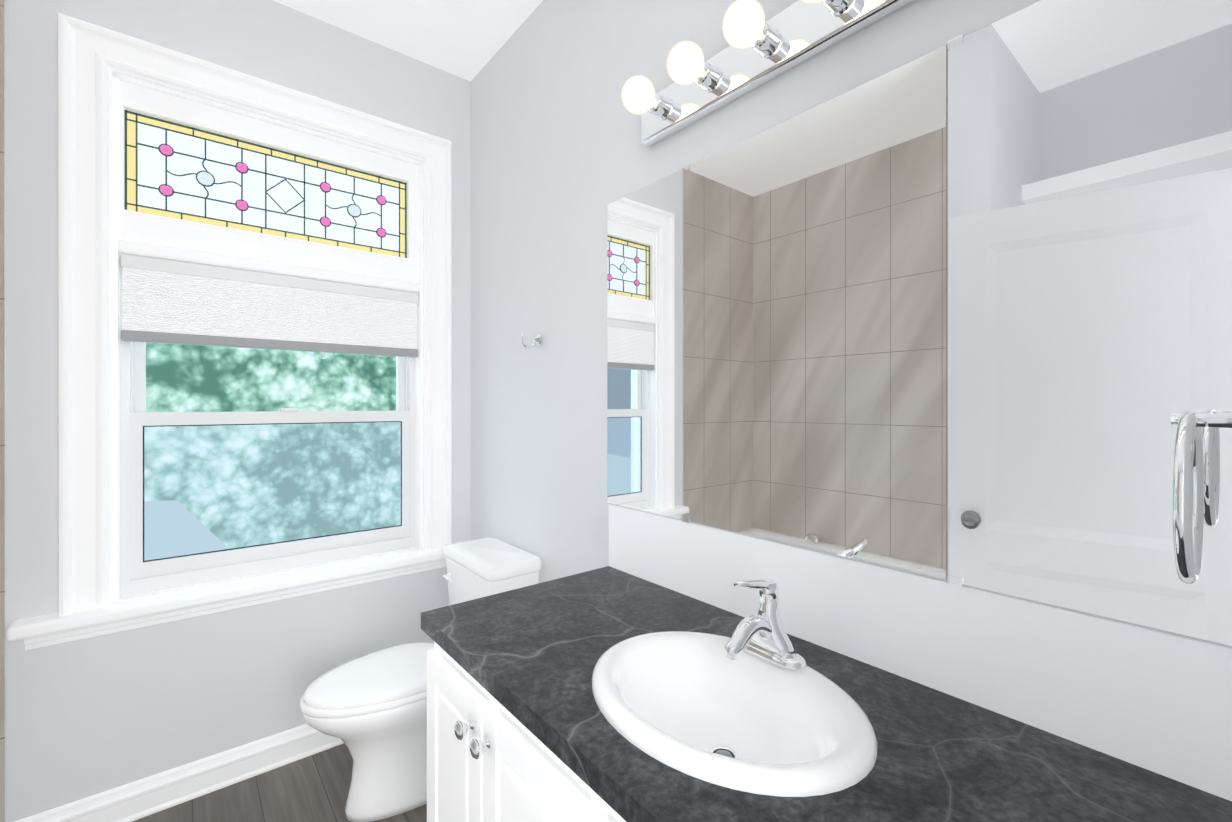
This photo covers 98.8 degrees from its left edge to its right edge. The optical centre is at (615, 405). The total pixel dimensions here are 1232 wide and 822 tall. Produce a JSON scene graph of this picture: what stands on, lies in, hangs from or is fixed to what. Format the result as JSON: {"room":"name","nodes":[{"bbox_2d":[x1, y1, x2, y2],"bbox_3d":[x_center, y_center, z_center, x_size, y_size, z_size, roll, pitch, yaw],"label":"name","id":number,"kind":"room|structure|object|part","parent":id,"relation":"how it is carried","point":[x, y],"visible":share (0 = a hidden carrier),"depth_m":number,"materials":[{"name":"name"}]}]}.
{"room":"bathroom","nodes":[
{"label":"bathroom","id":0,"kind":"room"},
{"bbox_2d":[144,500,228,560],"bbox_3d":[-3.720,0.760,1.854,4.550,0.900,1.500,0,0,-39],"label":"building","id":1,"kind":"structure","parent":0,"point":[192,546],"depth_m":2.94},
{"bbox_2d":[5,0,470,821],"bbox_3d":[-1.645,-0.085,1.921,2.744,2.940,0.250,0,0,-39],"label":"wall","id":2,"kind":"structure","parent":0,"point":[91,716],"depth_m":1.81,"materials":[{"name":"white paint"}]},
{"bbox_2d":[0,0,5,821],"bbox_3d":[-2.136,-0.072,1.350,0.760,3.025,0.008,0,0,-39],"label":"wall tile","id":3,"kind":"structure","parent":2,"relation":"attached to","point":[2,426],"depth_m":1.59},
{"bbox_2d":[15,724,342,821],"bbox_3d":[-1.261,1.326,2.060,1.475,0.118,0.024,0,0,-39],"label":"baseboard","id":4,"kind":"structure","parent":2,"relation":"attached to","point":[142,798],"depth_m":1.84,"materials":[{"name":"white wood"}]},
{"bbox_2d":[6,548,446,649],"bbox_3d":[-1.263,0.703,2.038,1.437,0.098,0.095,0,0,-39],"label":"window sill","id":5,"kind":"structure","parent":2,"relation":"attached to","point":[43,630],"depth_m":1.87,"materials":[{"name":"white wood"}]},
{"bbox_2d":[58,13,451,615],"bbox_3d":[-1.319,-0.272,2.128,1.256,1.893,0.243,0,0,-39],"label":"window","id":6,"kind":"structure","parent":2,"relation":"in","point":[177,171],"depth_m":1.95,"materials":[{"name":"white"}]},
{"bbox_3d":[-1.303,-0.829,2.083,0.932,0.346,0.012,0,0,-39],"label":"stained glass","id":7,"kind":"part","parent":6,"relation":"part of","materials":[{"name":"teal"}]},
{"bbox_3d":[-1.326,0.070,2.136,0.992,1.157,0.092,0,0,-39],"label":"vinyl frame","id":8,"kind":"part","parent":6,"relation":"part of","materials":[{"name":"white plastic"}]},
{"bbox_3d":[-1.294,-0.819,2.096,0.992,0.534,0.060,0,0,-39],"label":"transom window sash","id":9,"kind":"part","parent":6,"relation":"part of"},
{"bbox_2d":[118,240,419,292],"bbox_3d":[-1.310,-0.530,2.116,0.992,0.044,0.152,0,0,-39],"label":"headrail","id":10,"kind":"object","parent":6,"relation":"attached to","point":[180,254],"visible":0.71,"depth_m":1.99,"materials":[{"name":"white plastic"}]},
{"bbox_2d":[121,254,417,358],"bbox_3d":[-1.284,-0.348,2.085,0.980,0.316,0.046,0,0,-39],"label":"cellular shade","id":11,"kind":"object","parent":6,"relation":"attached to","point":[163,301],"depth_m":2.00,"materials":[{"name":"white fabric"}]},
{"bbox_2d":[132,743,426,821],"bbox_3d":[-0.357,1.419,0.353,2.744,0.065,4.310,0,0,-39],"label":"floor","id":12,"kind":"structure","parent":0,"point":[314,787],"depth_m":1.85,"materials":[{"name":"brown wood"}]},
{"bbox_2d":[300,537,541,821],"bbox_3d":[-0.712,0.981,1.931,0.770,0.808,0.462,0,0,-39],"label":"toilet","id":13,"kind":"object","parent":12,"relation":"on","point":[369,710],"visible":0.58,"depth_m":1.78,"materials":[{"name":"white ceramic"}]},
{"bbox_2d":[421,628,636,821],"bbox_3d":[0.177,0.974,0.966,0.636,0.825,1.371,0,0,-39],"label":"bathroom vanity","id":14,"kind":"object","parent":12,"relation":"on","point":[485,764],"depth_m":1.06,"materials":[{"name":"white wood"}]},
{"bbox_2d":[421,564,1231,821],"bbox_3d":[0.184,0.541,0.981,0.606,0.040,1.388,0,0,-39],"label":"countertop","id":15,"kind":"structure","parent":14,"relation":"on","point":[972,762],"depth_m":0.80,"materials":[{"name":"black stone"}]},
{"bbox_2d":[537,608,928,821],"bbox_3d":[0.184,0.566,0.943,0.413,0.134,0.524,0,0,-39],"label":"sink","id":16,"kind":"object","parent":15,"relation":"in","point":[761,740],"depth_m":0.95,"materials":[{"name":"white ceramic"}]},
{"bbox_2d":[717,568,812,667],"bbox_3d":[0.268,0.418,1.032,0.164,0.169,0.158,0,0,-39],"label":"faucet","id":17,"kind":"object","parent":15,"relation":"on","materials":[{"name":"silver metal"}]},
{"bbox_2d":[273,0,542,80],"bbox_3d":[-0.357,-1.594,0.351,2.744,0.080,4.310,0,0,-39],"label":"ceiling","id":18,"kind":"structure","parent":0,"point":[466,39],"depth_m":2.15,"materials":[{"name":"white paint"}]},
{"bbox_2d":[471,0,1231,648],"bbox_3d":[0.686,-0.085,1.047,0.250,2.940,4.060,0,0,-39],"label":"wall","id":19,"kind":"structure","parent":0,"point":[561,156],"depth_m":1.89,"materials":[{"name":"white paint"}]},
{"bbox_2d":[521,332,541,348],"bbox_3d":[-0.330,-0.247,2.024,0.079,0.064,0.048,0,0,-39],"label":"robe hook","id":20,"kind":"object","parent":19,"relation":"attached to","point":[537,339],"visible":1,"depth_m":2.03,"materials":[{"name":"silver metal"}]},
{"bbox_2d":[621,0,913,146],"bbox_3d":[0.351,-0.823,1.115,0.179,0.125,1.022,0,0,-39],"label":"vanity light bar","id":21,"kind":"object","parent":19,"relation":"attached to","point":[757,52],"visible":1,"depth_m":1.23,"materials":[{"name":"silver metal"}]},
{"bbox_2d":[607,0,1231,645],"bbox_3d":[0.399,-0.167,1.193,0.008,0.973,1.341,0,0,-39],"label":"mirror","id":22,"kind":"object","parent":19,"relation":"attached to","point":[957,310],"visible":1,"depth_m":0.92,"materials":[{"name":"clear glass"}]},
{"bbox_3d":[0.644,-0.084,0.378,0.664,2.940,0.120,0,0,-39],"label":"wall","id":23,"kind":"structure","parent":0,"visible":0},
{"bbox_2d":[1171,410,1231,583],"bbox_3d":[0.661,0.092,0.546,0.190,0.206,0.118,0,0,-39],"label":"towel ring","id":24,"kind":"object","parent":23,"relation":"attached to","point":[1188,497],"visible":1,"depth_m":0.54,"materials":[{"name":"silver metal"}]},
{"label":"outside","id":25,"kind":"structure","parent":0,"visible":0},
{"bbox_2d":[144,342,399,548],"bbox_3d":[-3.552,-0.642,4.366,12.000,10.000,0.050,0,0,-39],"label":"trees","id":26,"kind":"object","parent":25,"point":[222,393],"depth_m":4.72,"materials":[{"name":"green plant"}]}
]}

